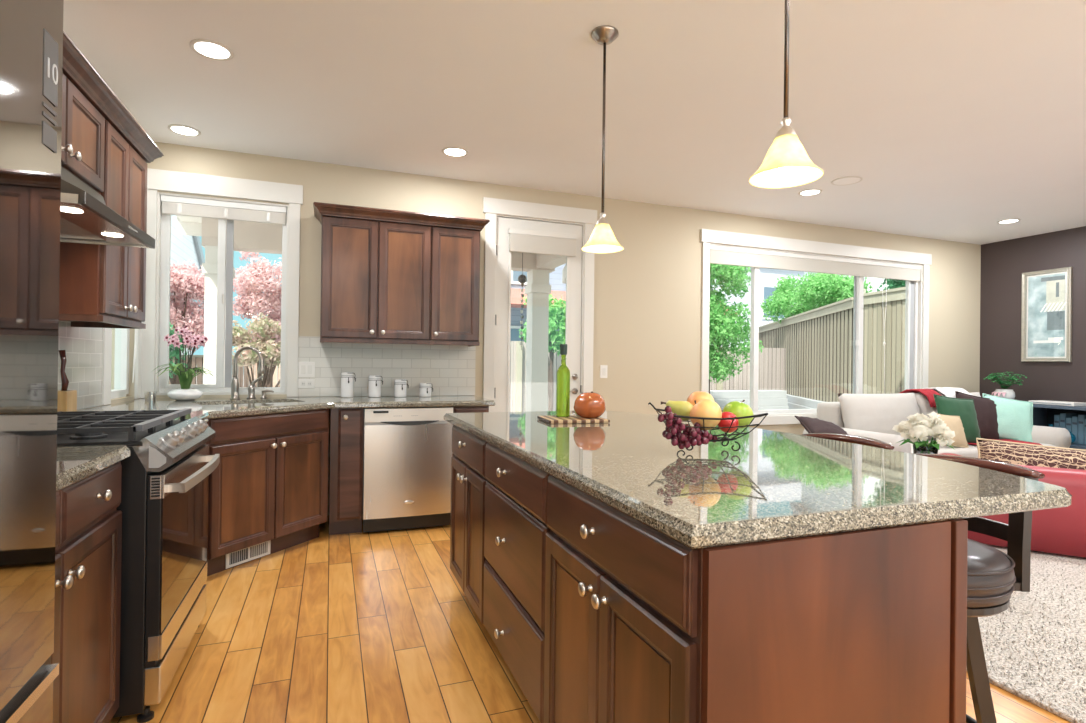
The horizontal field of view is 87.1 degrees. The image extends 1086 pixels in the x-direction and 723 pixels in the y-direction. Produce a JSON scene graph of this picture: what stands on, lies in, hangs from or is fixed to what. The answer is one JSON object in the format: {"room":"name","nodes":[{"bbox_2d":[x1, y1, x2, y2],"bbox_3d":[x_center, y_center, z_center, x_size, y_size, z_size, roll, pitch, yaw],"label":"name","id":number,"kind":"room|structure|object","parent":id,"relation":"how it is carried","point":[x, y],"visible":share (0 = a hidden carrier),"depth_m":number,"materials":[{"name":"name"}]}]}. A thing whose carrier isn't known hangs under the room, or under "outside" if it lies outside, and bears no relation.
{"room":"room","nodes":[
{"label":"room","id":0,"kind":"room"},
{"bbox_2d":[77,328,135,410],"bbox_3d":[-1.505,-0.182,0.238,0.160,2.710,7.895,1,0,-20],"label":"wall","id":1,"kind":"structure","parent":0,"point":[130,396],"depth_m":3.86,"materials":[{"name":"beige paint"}]},
{"bbox_2d":[58,321,102,409],"bbox_3d":[-2.087,-0.136,2.052,0.012,0.783,2.700,1,0,-20],"label":"backsplash","id":2,"kind":"structure","parent":1,"relation":"attached to","point":[83,346],"depth_m":3.05,"materials":[{"name":"grey tile"}]},
{"bbox_2d":[61,73,104,192],"bbox_3d":[-1.886,-0.881,2.043,0.360,0.342,0.765,1,0,-20],"label":"upper cabinet","id":3,"kind":"object","parent":1,"relation":"attached to","point":[83,125],"visible":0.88,"depth_m":2.24,"materials":[{"name":"brown wood"}]},
{"bbox_2d":[60,166,154,248],"bbox_3d":[-1.810,-0.604,2.071,0.505,0.209,0.762,1,0,-20],"label":"range hood","id":4,"kind":"object","parent":3,"relation":"attached to","point":[85,217],"visible":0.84,"depth_m":2.14,"materials":[{"name":"grey metal"}]},
{"bbox_2d":[59,120,147,328],"bbox_3d":[-2.128,-0.613,2.686,0.360,0.880,0.605,1,0,-20],"label":"upper cabinet","id":5,"kind":"object","parent":1,"relation":"attached to","point":[101,286],"visible":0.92,"depth_m":2.59,"materials":[{"name":"brown wood"}]},
{"bbox_2d":[62,31,163,162],"bbox_3d":[-1.987,-1.091,2.359,0.386,0.075,1.428,1,0,-20],"label":"crown molding","id":6,"kind":"structure","parent":1,"relation":"attached to","point":[76,67],"depth_m":2.36,"materials":[{"name":"brown wood"}]},
{"bbox_2d":[102,322,141,404],"bbox_3d":[-2.708,-0.544,3.614,0.126,1.595,0.722,1,0,-20],"label":"window","id":7,"kind":"structure","parent":1,"relation":"in","point":[122,335],"depth_m":3.80,"materials":[{"name":"white paint"}]},
{"bbox_2d":[113,446,152,717],"bbox_3d":[-1.745,0.707,2.095,0.676,0.870,0.748,1,0,-20],"label":"panel","id":8,"kind":"object","parent":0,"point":[135,505],"depth_m":1.85,"materials":[{"name":"black metal"}]},
{"bbox_2d":[167,388,202,400],"bbox_3d":[-2.402,0.220,3.834,0.204,0.078,0.204,1,0,-20],"label":"bowl","id":9,"kind":"object","parent":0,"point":[180,394],"depth_m":3.77,"materials":[{"name":"white ceramic"}]},
{"bbox_2d":[139,142,980,515],"bbox_3d":[1.246,-0.130,5.556,9.020,2.710,0.160,1,0,-20],"label":"wall","id":10,"kind":"structure","parent":0,"point":[648,293],"depth_m":5.33,"materials":[{"name":"beige paint"}]},
{"bbox_2d":[141,168,302,397],"bbox_3d":[-2.330,-0.537,4.197,1.030,1.595,0.158,1,0,-20],"label":"window","id":11,"kind":"structure","parent":10,"relation":"in","point":[155,351],"depth_m":4.16,"materials":[{"name":"white paint"}]},
{"bbox_2d":[161,195,286,224],"bbox_3d":[-2.312,-1.102,4.164,0.807,0.128,0.032,1,0,-20],"label":"window blind","id":12,"kind":"object","parent":11,"relation":"attached to","point":[172,205],"visible":1,"depth_m":4.15,"materials":[{"name":"white fabric"}]},
{"bbox_2d":[298,362,314,376],"bbox_3d":[-1.790,0.061,4.326,0.116,0.118,0.008,1,0,-20],"label":"light switch","id":13,"kind":"object","parent":10,"relation":"attached to","point":[305,369],"visible":1,"depth_m":4.32,"materials":[{"name":"white plastic"}]},
{"bbox_2d":[320,216,430,344],"bbox_3d":[-1.269,-0.585,4.340,0.778,0.903,0.365,1,0,-20],"label":"upper cabinet","id":14,"kind":"object","parent":10,"relation":"attached to","point":[375,275],"visible":1,"depth_m":4.19,"materials":[{"name":"brown wood"}]},
{"bbox_2d":[313,202,489,230],"bbox_3d":[-1.077,-1.073,4.396,1.276,0.075,0.390,1,0,-20],"label":"crown molding","id":15,"kind":"structure","parent":14,"relation":"on","point":[320,209],"depth_m":4.22,"materials":[{"name":"brown wood"}]},
{"bbox_2d":[298,336,475,396],"bbox_3d":[-1.210,0.046,4.552,1.368,0.458,0.012,1,0,-20],"label":"backsplash","id":16,"kind":"structure","parent":10,"relation":"attached to","point":[450,369],"depth_m":4.54,"materials":[{"name":"white tile"}]},
{"bbox_2d":[430,226,479,346],"bbox_3d":[-0.723,-0.578,4.543,0.385,0.903,0.365,1,0,-20],"label":"upper cabinet","id":17,"kind":"object","parent":10,"relation":"attached to","point":[455,253],"visible":0.98,"depth_m":4.41,"materials":[{"name":"brown wood"}]},
{"bbox_2d":[483,197,596,411],"bbox_3d":[-0.043,-0.084,5.039,1.055,2.582,0.172,1,0,-20],"label":"door","id":18,"kind":"structure","parent":10,"relation":"in","point":[579,332],"depth_m":4.93,"materials":[{"name":"white paint"}]},
{"bbox_2d":[508,228,576,256],"bbox_3d":[0.002,-1.037,4.992,0.628,0.200,0.038,1,0,-20],"label":"window blind","id":19,"kind":"object","parent":10,"relation":"attached to","point":[520,240],"visible":1,"depth_m":4.97,"materials":[{"name":"white fabric"}]},
{"bbox_2d":[700,229,931,424],"bbox_3d":[3.002,-0.307,6.177,3.190,1.930,0.158,1,0,-20],"label":"window","id":20,"kind":"structure","parent":10,"relation":"in","point":[917,292],"depth_m":6.14,"materials":[{"name":"white paint"}]},
{"bbox_2d":[710,245,920,393],"bbox_3d":[3.010,-0.371,6.136,2.935,1.518,0.048,1,0,-20],"label":"window blind","id":21,"kind":"object","parent":20,"relation":"attached to","point":[723,255],"visible":0.91,"depth_m":6.09,"materials":[{"name":"white fabric"}]},
{"bbox_2d":[63,0,1085,244],"bbox_3d":[2.217,-1.587,1.699,10.400,0.200,8.645,1,0,-20],"label":"ceiling","id":22,"kind":"structure","parent":0,"point":[957,119],"depth_m":3.20,"materials":[{"name":"paint"}]},
{"bbox_2d":[167,124,200,135],"bbox_3d":[-2.378,-1.531,3.788,0.190,0.007,0.190,1,0,-20],"label":"recessed light","id":23,"kind":"object","parent":22,"relation":"in","point":[184,130],"visible":1,"depth_m":3.78,"materials":[{"name":"white paint"}]},
{"bbox_2d":[171,126,196,134],"bbox_3d":[-2.378,-1.533,3.788,0.147,0.003,0.147,1,0,-20],"label":"diffuser","id":24,"kind":"object","parent":23,"relation":"attached to","point":[182,130],"depth_m":3.78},
{"bbox_2d":[189,39,233,60],"bbox_3d":[-1.622,-1.526,2.799,0.190,0.007,0.190,1,0,-20],"label":"recessed light","id":25,"kind":"object","parent":22,"relation":"in","point":[211,49],"visible":1,"depth_m":2.79,"materials":[{"name":"white paint"}]},
{"bbox_2d":[195,42,228,57],"bbox_3d":[-1.622,-1.527,2.799,0.147,0.003,0.147,1,0,-20],"label":"diffuser","id":26,"kind":"object","parent":25,"relation":"attached to","point":[206,49],"depth_m":2.79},
{"bbox_2d":[581,25,623,252],"bbox_3d":[0.278,-1.010,2.620,0.194,0.993,0.194,1,0,-20],"label":"pendant lamp","id":27,"kind":"object","parent":22,"relation":"hanging from","point":[602,239],"visible":1,"depth_m":2.61,"materials":[{"name":"white glass"}]},
{"bbox_2d":[748,0,823,188],"bbox_3d":[0.684,-1.009,1.599,0.194,0.993,0.194,1,0,-20],"label":"pendant lamp","id":28,"kind":"object","parent":22,"relation":"hanging from","point":[786,164],"visible":1,"depth_m":1.59,"materials":[{"name":"white glass"}]},
{"bbox_2d":[110,516,1071,722],"bbox_3d":[2.662,1.258,1.691,9.100,0.060,8.115,1,0,-20],"label":"floor","id":29,"kind":"structure","parent":0,"point":[379,626],"depth_m":2.37,"materials":[{"name":"brown wood"}]},
{"bbox_2d":[0,0,63,722],"bbox_3d":[-1.081,0.244,0.483,0.787,1.870,0.918,1,0,-20],"label":"refrigerator","id":30,"kind":"object","parent":29,"relation":"on","point":[31,31],"visible":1,"depth_m":0.91,"materials":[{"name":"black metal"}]},
{"bbox_2d":[51,462,121,722],"bbox_3d":[-1.471,0.740,1.308,0.662,0.874,0.885,1,0,-20],"label":"base cabinet","id":31,"kind":"object","parent":29,"relation":"on","point":[88,538],"visible":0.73,"depth_m":1.59,"materials":[{"name":"brown wood"}]},
{"bbox_2d":[56,445,129,491],"bbox_3d":[-1.468,0.282,1.315,0.645,0.039,0.886,1,0,-20],"label":"countertop","id":32,"kind":"structure","parent":31,"relation":"on","point":[75,464],"depth_m":1.58,"materials":[{"name":"stone"}]},
{"bbox_2d":[57,408,219,722],"bbox_3d":[-1.685,0.691,2.117,0.803,0.972,0.756,1,0,-20],"label":"gas range","id":33,"kind":"object","parent":29,"relation":"on","point":[163,505],"visible":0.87,"depth_m":1.90,"materials":[{"name":"black metal"}]},
{"bbox_2d":[57,419,187,446],"bbox_3d":[-1.744,0.263,2.095,0.664,0.016,0.756,1,0,-20],"label":"cooktop","id":34,"kind":"object","parent":33,"relation":"in","point":[141,438],"depth_m":1.89,"materials":[{"name":"black metal"}]},
{"bbox_2d":[205,409,328,575],"bbox_3d":[-1.923,0.742,3.364,1.226,0.874,1.715,1,0,-20],"label":"base cabinet","id":35,"kind":"object","parent":29,"relation":"on","point":[269,481],"visible":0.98,"depth_m":3.38,"materials":[{"name":"brown wood"}]},
{"bbox_2d":[225,540,270,568],"bbox_3d":[-1.730,1.126,3.359,0.007,0.094,0.290,1,0,26],"label":"floor register","id":36,"kind":"object","parent":35,"relation":"attached to","point":[250,553],"visible":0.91,"depth_m":3.35,"materials":[{"name":"white paint"}]},
{"bbox_2d":[81,396,494,420],"bbox_3d":[-1.380,0.291,3.562,2.374,0.039,1.725,1,0,-20],"label":"countertop","id":37,"kind":"structure","parent":35,"relation":"on","point":[202,408],"depth_m":3.78,"materials":[{"name":"stone"}]},
{"bbox_2d":[57,350,76,411],"bbox_3d":[-2.260,0.101,2.681,0.082,0.312,0.120,1,0,-20],"label":"knife block","id":38,"kind":"object","parent":37,"relation":"on","point":[67,399],"visible":0.62,"depth_m":2.67,"materials":[{"name":"brown wood"}]},
{"bbox_2d":[154,325,212,400],"bbox_3d":[-2.401,0.007,3.841,0.387,0.505,0.404,1,0,-20],"label":"orchid arrangement","id":39,"kind":"object","parent":37,"relation":"on","point":[185,393],"visible":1,"depth_m":3.79,"materials":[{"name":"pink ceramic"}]},
{"bbox_2d":[230,346,264,398],"bbox_3d":[-2.076,0.078,4.016,0.229,0.372,0.064,1,0,-8],"label":"kitchen faucet","id":40,"kind":"object","parent":37,"relation":"on","point":[261,368],"visible":0.99,"depth_m":4.00,"materials":[{"name":"silver metal"}]},
{"bbox_2d":[341,372,355,397],"bbox_3d":[-1.483,0.176,4.329,0.098,0.193,0.096,1,0,18],"label":"canister","id":41,"kind":"object","parent":37,"relation":"on","point":[347,378],"visible":1,"depth_m":4.29,"materials":[{"name":"white ceramic"}]},
{"bbox_2d":[368,375,382,396],"bbox_3d":[-1.296,0.190,4.399,0.098,0.170,0.096,1,0,18],"label":"canister","id":42,"kind":"object","parent":37,"relation":"on","point":[374,382],"visible":0.99,"depth_m":4.36,"materials":[{"name":"white ceramic"}]},
{"bbox_2d":[394,379,408,396],"bbox_3d":[-1.114,0.207,4.466,0.098,0.140,0.096,1,0,18],"label":"canister","id":43,"kind":"object","parent":37,"relation":"on","point":[400,386],"visible":0.99,"depth_m":4.43,"materials":[{"name":"white ceramic"}]},
{"bbox_2d":[329,408,363,534],"bbox_3d":[-1.426,0.751,4.126,0.214,0.874,0.642,1,0,-20],"label":"base cabinet","id":44,"kind":"object","parent":29,"relation":"on","point":[346,424],"visible":0.92,"depth_m":3.86,"materials":[{"name":"brown wood"}]},
{"bbox_2d":[363,406,452,532],"bbox_3d":[-1.034,0.751,4.258,0.606,0.848,0.618,1,0,-20],"label":"dishwasher","id":45,"kind":"object","parent":29,"relation":"on","point":[407,451],"visible":0.97,"depth_m":3.97,"materials":[{"name":"silver metal"}]},
{"bbox_2d":[450,425,487,623],"bbox_3d":[-0.076,0.762,2.732,0.672,0.874,0.677,1,0,-20],"label":"base cabinet","id":46,"kind":"object","parent":29,"relation":"on","point":[468,479],"visible":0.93,"depth_m":2.57,"materials":[{"name":"brown wood"}]},
{"bbox_2d":[449,406,488,455],"bbox_3d":[-0.625,0.761,4.424,0.270,0.874,0.642,1,0,-20],"label":"base cabinet","id":47,"kind":"object","parent":29,"relation":"on","point":[456,409],"visible":0.02,"depth_m":4.16,"materials":[{"name":"brown wood"}]},
{"bbox_2d":[483,442,550,722],"bbox_3d":[0.164,0.762,2.085,0.672,0.874,0.700,1,0,-20],"label":"base cabinet","id":48,"kind":"object","parent":29,"relation":"on","point":[516,528],"visible":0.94,"depth_m":1.89,"materials":[{"name":"brown wood"}]},
{"bbox_2d":[543,475,750,722],"bbox_3d":[0.411,0.763,1.420,0.672,0.874,0.715,1,0,-20],"label":"base cabinet","id":49,"kind":"object","parent":29,"relation":"on","point":[623,637],"visible":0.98,"depth_m":1.24,"materials":[{"name":"brown wood"}]},
{"bbox_2d":[444,411,1071,548],"bbox_3d":[0.427,0.308,2.238,1.211,0.039,2.292,1,0,-20],"label":"countertop","id":50,"kind":"structure","parent":49,"relation":"on","point":[778,485],"depth_m":1.39,"materials":[{"name":"stone"}]},
{"bbox_2d":[537,415,609,423],"bbox_3d":[0.142,0.278,2.752,0.292,0.016,0.240,1,0,-14],"label":"cutting board","id":51,"kind":"object","parent":50,"relation":"on","point":[553,419],"visible":0.81,"depth_m":2.66,"materials":[{"name":"brown wood"}]},
{"bbox_2d":[556,344,569,416],"bbox_3d":[0.099,0.092,2.789,0.067,0.355,0.067,1,0,-20],"label":"oil bottle","id":52,"kind":"object","parent":51,"relation":"on","point":[563,372],"visible":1,"depth_m":2.76,"materials":[{"name":"green glass"}]},
{"bbox_2d":[574,391,605,417],"bbox_3d":[0.226,0.208,2.751,0.165,0.129,0.149,1,0,-20],"label":"gourd","id":53,"kind":"object","parent":51,"relation":"on","point":[591,404],"visible":0.95,"depth_m":2.70,"materials":[{"name":"ceramic"}]},
{"bbox_2d":[648,402,767,450],"bbox_3d":[0.533,0.212,1.854,0.341,0.140,0.251,1,0,0],"label":"fruit basket","id":54,"kind":"object","parent":50,"relation":"on","point":[725,438],"visible":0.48,"depth_m":1.77,"materials":[{"name":"black metal"}]},
{"bbox_2d":[661,400,692,420],"bbox_3d":[0.446,0.162,1.883,0.108,0.067,0.064,1,0,28],"label":"pear","id":55,"kind":"object","parent":54,"relation":"in","point":[682,408],"visible":0.68,"depth_m":1.85,"materials":[{"name":"yellow food"}]},
{"bbox_2d":[658,406,717,449],"bbox_3d":[0.450,0.202,1.769,0.229,0.134,0.141,1,0,-20],"label":"grape bunch","id":56,"kind":"object","parent":54,"relation":"in","point":[690,436],"visible":0.98,"depth_m":1.73,"materials":[{"name":"purple food"}]},
{"bbox_2d":[690,399,721,429],"bbox_3d":[0.512,0.168,1.798,0.098,0.098,0.100,1,0,5],"label":"peach","id":57,"kind":"object","parent":54,"relation":"in","point":[706,408],"visible":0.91,"depth_m":1.76,"materials":[{"name":"orange food"}]},
{"bbox_2d":[718,412,738,432],"bbox_3d":[0.582,0.191,1.800,0.067,0.066,0.064,1,0,5],"label":"apple","id":58,"kind":"object","parent":54,"relation":"in","point":[723,423],"visible":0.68,"depth_m":1.78,"materials":[{"name":"red food"}]},
{"bbox_2d":[722,400,752,428],"bbox_3d":[0.637,0.172,1.869,0.097,0.094,0.098,1,0,6],"label":"apple","id":59,"kind":"object","parent":54,"relation":"in","point":[740,409],"visible":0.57,"depth_m":1.83,"materials":[{"name":"green food"}]},
{"bbox_2d":[701,519,967,722],"bbox_3d":[0.576,0.764,1.087,0.641,0.874,0.023,1,0,-20],"label":"island end panel","id":60,"kind":"object","parent":29,"relation":"on","point":[868,625],"visible":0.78,"depth_m":1.07,"materials":[{"name":"brown wood"}]},
{"bbox_2d":[802,433,893,449],"bbox_3d":[1.024,0.757,2.228,0.592,0.912,0.420,1,0,-28],"label":"bar stool","id":61,"kind":"object","parent":29,"relation":"on","point":[854,439],"visible":0.05,"depth_m":2.31,"materials":[{"name":"brown wood"}]},
{"bbox_2d":[803,392,1070,457],"bbox_3d":[3.848,0.787,5.611,2.470,0.938,1.000,1,0,-20],"label":"sofa","id":62,"kind":"object","parent":29,"relation":"on","point":[874,416],"visible":0.26,"depth_m":5.49,"materials":[{"name":"beige fabric"}]},
{"bbox_2d":[837,393,919,440],"bbox_3d":[3.328,0.554,5.597,1.040,0.500,0.272,1,-14,-20],"label":"cushion","id":63,"kind":"object","parent":62,"relation":"on","point":[879,413],"depth_m":5.46,"materials":[{"name":"beige fabric"}]},
{"bbox_2d":[900,389,941,407],"bbox_3d":[3.892,0.423,5.939,0.261,0.282,0.478,1,0,-20],"label":"throw blanket","id":64,"kind":"object","parent":62,"relation":"on","point":[929,393],"visible":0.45,"depth_m":5.80,"materials":[{"name":"red fabric"}]},
{"bbox_2d":[910,441,977,457],"bbox_3d":[3.427,0.863,5.321,0.980,0.165,0.750,1,0,-20],"label":"seat cushion","id":65,"kind":"object","parent":62,"relation":"on","point":[971,451],"depth_m":5.07,"materials":[{"name":"beige fabric"}]},
{"bbox_2d":[918,387,971,397],"bbox_3d":[4.220,0.421,6.062,0.440,0.295,0.480,1,0,-20],"label":"throw blanket","id":66,"kind":"object","parent":62,"relation":"on","point":[947,391],"visible":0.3,"depth_m":5.93,"materials":[{"name":"white fabric"}]},
{"bbox_2d":[915,392,980,439],"bbox_3d":[4.255,0.568,5.946,1.040,0.500,0.270,1,-14,-20],"label":"cushion","id":67,"kind":"object","parent":62,"relation":"on","point":[922,400],"depth_m":5.77,"materials":[{"name":"green fabric"}]},
{"bbox_2d":[937,414,968,447],"bbox_3d":[3.736,0.634,5.229,0.329,0.319,0.162,1,0,-11],"label":"throw pillow","id":68,"kind":"object","parent":62,"relation":"on","point":[954,423],"visible":0.6,"depth_m":5.19,"materials":[{"name":"beige fabric"}]},
{"bbox_2d":[933,394,980,444],"bbox_3d":[3.964,0.562,5.450,0.518,0.494,0.201,1,0,-15],"label":"throw pillow","id":69,"kind":"object","parent":62,"relation":"on","point":[964,408],"visible":0.67,"depth_m":5.42,"materials":[{"name":"green fabric"}]},
{"bbox_2d":[955,391,998,438],"bbox_3d":[4.384,0.573,5.755,0.553,0.546,0.202,1,0,-11],"label":"throw pillow","id":70,"kind":"object","parent":62,"relation":"on","point":[985,408],"visible":0.53,"depth_m":5.70,"materials":[{"name":"brown fabric"}]},
{"bbox_2d":[928,440,1055,447],"bbox_3d":[4.355,0.875,5.666,0.980,0.165,0.750,1,0,-20],"label":"seat cushion","id":71,"kind":"object","parent":62,"relation":"on","point":[1043,442],"depth_m":5.52,"materials":[{"name":"beige fabric"}]},
{"bbox_2d":[982,393,1032,441],"bbox_3d":[4.715,0.592,5.782,0.549,0.528,0.225,1,0,8],"label":"throw pillow","id":72,"kind":"object","parent":62,"relation":"on","point":[1014,417],"visible":0.59,"depth_m":5.72,"materials":[{"name":"green fabric"}]},
{"bbox_2d":[913,453,1044,722],"bbox_3d":[1.120,0.756,1.649,0.592,0.912,0.420,1,0,-36],"label":"bar stool","id":73,"kind":"object","parent":29,"relation":"on","point":[993,575],"visible":0.3,"depth_m":1.56,"materials":[{"name":"brown wood"}]},
{"bbox_2d":[967,539,1014,607],"bbox_3d":[1.052,0.556,1.599,0.414,0.105,0.414,1,0,-36],"label":"seat cushion","id":74,"kind":"object","parent":73,"relation":"on","point":[990,571],"depth_m":1.42,"materials":[{"name":"brown leather"}]},
{"bbox_2d":[966,544,1085,722],"bbox_3d":[3.986,1.228,2.068,4.256,0.034,5.500,1,0,-20],"label":"area rug","id":75,"kind":"object","parent":29,"relation":"on","point":[1034,649],"visible":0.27,"depth_m":2.47,"materials":[{"name":"beige carpet"}]},
{"bbox_2d":[942,453,1085,557],"bbox_3d":[3.756,0.944,3.740,1.900,0.525,0.860,1,0,30],"label":"sofa","id":76,"kind":"object","parent":75,"relation":"on","point":[1062,530],"visible":0.21,"depth_m":3.56,"materials":[{"name":"fabric"}]},
{"bbox_2d":[976,438,1085,469],"bbox_3d":[3.384,0.724,3.752,0.879,0.369,0.191,1,0,31],"label":"throw pillow","id":77,"kind":"object","parent":76,"relation":"on","point":[1015,453],"visible":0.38,"depth_m":3.81,"materials":[{"name":"brown fabric"}]},
{"bbox_3d":[2.241,0.916,3.414,0.470,0.582,0.470,1,0,-20],"label":"side table","id":78,"kind":"object","parent":75,"relation":"on","visible":0},
{"bbox_2d":[892,411,954,453],"bbox_3d":[2.307,0.463,3.438,0.311,0.324,0.316,1,0,-20],"label":"flower vase","id":79,"kind":"object","parent":78,"relation":"on","point":[919,426],"visible":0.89,"depth_m":3.39,"materials":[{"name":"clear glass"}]},
{"bbox_2d":[1033,404,1085,449],"bbox_3d":[5.529,0.866,5.750,0.470,0.822,1.770,1,0,-20],"label":"media console","id":80,"kind":"object","parent":29,"relation":"on","point":[1043,414],"visible":0.08,"depth_m":6.21,"materials":[{"name":"blue paint"}]},
{"bbox_2d":[984,372,1026,399],"bbox_3d":[5.183,0.283,6.402,0.360,0.338,0.354,1,0,-20],"label":"potted fern","id":81,"kind":"object","parent":80,"relation":"on","point":[1006,393],"visible":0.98,"depth_m":6.35,"materials":[{"name":"green plant"}]},
{"bbox_3d":[2.395,0.951,4.922,0.600,0.570,0.520,1,0,-20],"label":"ottoman","id":82,"kind":"object","parent":29,"relation":"on","visible":0},
{"bbox_2d":[795,416,847,434],"bbox_3d":[2.422,0.597,4.889,0.429,0.230,0.391,1,0,0],"label":"throw pillow","id":83,"kind":"object","parent":82,"relation":"on","point":[811,425],"visible":0.59,"depth_m":4.84,"materials":[{"name":"brown fabric"}]},
{"bbox_2d":[993,389,1015,399],"bbox_3d":[5.171,0.382,6.401,0.196,0.142,0.196,1,0,-20],"label":"pot","id":84,"kind":"object","parent":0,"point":[1003,393],"depth_m":6.33,"materials":[{"name":"white ceramic"}]},
{"bbox_2d":[980,226,1085,402],"bbox_3d":[6.800,-0.071,3.322,0.160,2.710,7.895,1,0,-20],"label":"wall","id":85,"kind":"structure","parent":0,"point":[1003,263],"depth_m":6.56,"materials":[{"name":"brown paint"}]},
{"bbox_2d":[1021,267,1072,361],"bbox_3d":[5.581,-0.505,6.338,0.036,1.020,0.465,1,0,-20],"label":"framed picture","id":86,"kind":"object","parent":85,"relation":"attached to","point":[1046,301],"visible":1,"depth_m":6.33,"materials":[{"name":"silver metal"}]},
{"bbox_2d":[1028,273,1066,356],"bbox_3d":[5.589,-0.505,6.331,0.004,0.904,0.370,1,0,-20],"label":"print","id":87,"kind":"object","parent":86,"relation":"attached to","point":[1047,292],"depth_m":6.33},
{"label":"outside","id":88,"kind":"structure","parent":0,"visible":0},
{"bbox_2d":[169,323,188,377],"bbox_3d":[-5.560,0.065,8.243,0.658,1.407,0.785,1,0,24],"label":"shrub","id":89,"kind":"object","parent":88,"point":[172,351],"visible":0.12,"depth_m":8.33,"materials":[{"name":"green plant"}]},
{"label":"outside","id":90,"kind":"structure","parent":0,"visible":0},
{"bbox_3d":[-2.872,1.490,29.229,75.000,0.100,63.200,1,0,-20],"label":"ground","id":91,"kind":"structure","parent":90,"visible":0},
{"bbox_2d":[169,260,204,383],"bbox_3d":[-6.107,-0.189,9.468,1.507,3.042,1.174,1,0,-26],"label":"tree","id":92,"kind":"object","parent":91,"relation":"on","point":[182,281],"visible":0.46,"depth_m":9.33,"materials":[{"name":"pink plant"}]},
{"bbox_2d":[170,215,204,365],"bbox_3d":[-11.533,-2.033,10.864,7.590,6.605,9.752,1,0,-20],"label":"house","id":93,"kind":"structure","parent":91,"relation":"on","point":[185,248],"depth_m":13.88,"materials":[{"name":"white"}]},
{"bbox_2d":[202,245,234,383],"bbox_3d":[-3.529,0.060,6.191,0.275,2.578,0.275,1,0,-20],"label":"porch post","id":94,"kind":"object","parent":91,"relation":"on","point":[209,268],"visible":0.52,"depth_m":6.07,"materials":[{"name":"paint"}]},
{"bbox_2d":[169,355,280,386],"bbox_3d":[-5.619,0.615,11.232,3.900,1.455,0.170,1,0,-20],"label":"fence","id":95,"kind":"object","parent":91,"relation":"on","point":[197,360],"visible":0.02,"depth_m":11.14,"materials":[{"name":"beige wood"}]},
{"bbox_2d":[232,312,280,386],"bbox_3d":[-4.102,0.311,8.486,1.353,2.086,0.755,1,0,-20],"label":"shrub","id":96,"kind":"object","parent":91,"relation":"on","point":[270,352],"visible":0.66,"depth_m":8.34,"materials":[{"name":"plant"}]},
{"bbox_2d":[233,251,281,386],"bbox_3d":[-4.669,-0.336,9.733,1.260,3.372,1.313,1,0,-32],"label":"tree","id":97,"kind":"object","parent":91,"relation":"on","point":[253,286],"visible":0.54,"depth_m":9.42,"materials":[{"name":"pink plant"}]},
{"bbox_2d":[525,269,550,411],"bbox_3d":[-0.080,0.106,7.472,0.275,2.578,0.275,1,0,-20],"label":"porch post","id":98,"kind":"object","parent":91,"relation":"on","point":[538,289],"visible":0.82,"depth_m":7.37,"materials":[{"name":"paint"}]},
{"bbox_2d":[517,294,565,410],"bbox_3d":[0.128,0.063,10.481,1.187,2.697,0.994,1,0,-20],"label":"shrub","id":99,"kind":"object","parent":91,"relation":"on","point":[557,311],"visible":0.41,"depth_m":10.36,"materials":[{"name":"green plant"}]},
{"bbox_2d":[510,263,736,340],"bbox_3d":[0.355,-2.056,19.517,9.700,7.000,7.350,1,0,-20],"label":"house","id":100,"kind":"structure","parent":91,"relation":"on","point":[558,289],"depth_m":16.25,"materials":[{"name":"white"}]},
{"bbox_2d":[510,341,785,411],"bbox_3d":[1.305,0.528,11.752,9.394,1.800,0.124,1,0,-20],"label":"fence","id":101,"kind":"object","parent":91,"relation":"on","point":[772,361],"visible":0.12,"depth_m":12.89,"materials":[{"name":"beige wood"}]},
{"bbox_2d":[709,263,763,393],"bbox_3d":[2.655,-0.437,9.498,2.265,3.748,1.670,1,0,-42],"label":"leafy tree","id":102,"kind":"object","parent":91,"relation":"on","point":[722,328],"visible":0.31,"depth_m":9.19,"materials":[{"name":"green plant"}]},
{"bbox_2d":[710,390,788,409],"bbox_3d":[3.346,1.034,11.926,4.200,0.838,0.470,1,0,-20],"label":"wall","id":103,"kind":"structure","parent":91,"relation":"on","point":[767,399],"depth_m":12.28,"materials":[{"name":"white paint"}]},
{"bbox_2d":[712,268,803,346],"bbox_3d":[11.363,-2.387,29.818,9.700,8.000,6.700,1,0,-20],"label":"house","id":104,"kind":"structure","parent":91,"relation":"on","point":[768,277],"depth_m":26.12,"materials":[{"name":"white"}]},
{"bbox_2d":[787,394,824,408],"bbox_3d":[6.206,1.161,14.417,0.490,0.670,8.950,1,0,10],"label":"wall","id":105,"kind":"structure","parent":91,"relation":"on","point":[794,402],"depth_m":12.74,"materials":[{"name":"white paint"}]},
{"bbox_2d":[759,297,853,401],"bbox_3d":[6.191,0.204,14.459,0.170,2.585,9.300,1,0,10],"label":"fence","id":106,"kind":"object","parent":91,"relation":"on","point":[818,342],"visible":0.54,"depth_m":11.92,"materials":[{"name":"beige wood"}]},
{"bbox_2d":[759,272,873,322],"bbox_3d":[6.744,-0.493,14.269,2.565,3.993,4.114,1,0,29],"label":"leafy tree","id":107,"kind":"object","parent":91,"relation":"on","point":[821,289],"visible":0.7,"depth_m":13.11,"materials":[{"name":"green plant"}]},
{"bbox_2d":[863,287,905,393],"bbox_3d":[5.600,0.165,8.575,0.170,2.605,2.120,1,0,-10],"label":"fence","id":108,"kind":"object","parent":91,"relation":"on","point":[873,347],"visible":0.24,"depth_m":9.15,"materials":[{"name":"beige wood"}]},
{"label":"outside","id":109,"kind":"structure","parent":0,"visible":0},
{"bbox_2d":[176,215,565,283],"bbox_3d":[-1.442,-1.756,5.958,4.700,1.300,2.463,1,0,-20],"label":"porch roof","id":110,"kind":"structure","parent":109,"point":[258,237],"depth_m":6.26,"materials":[{"name":"paint"}]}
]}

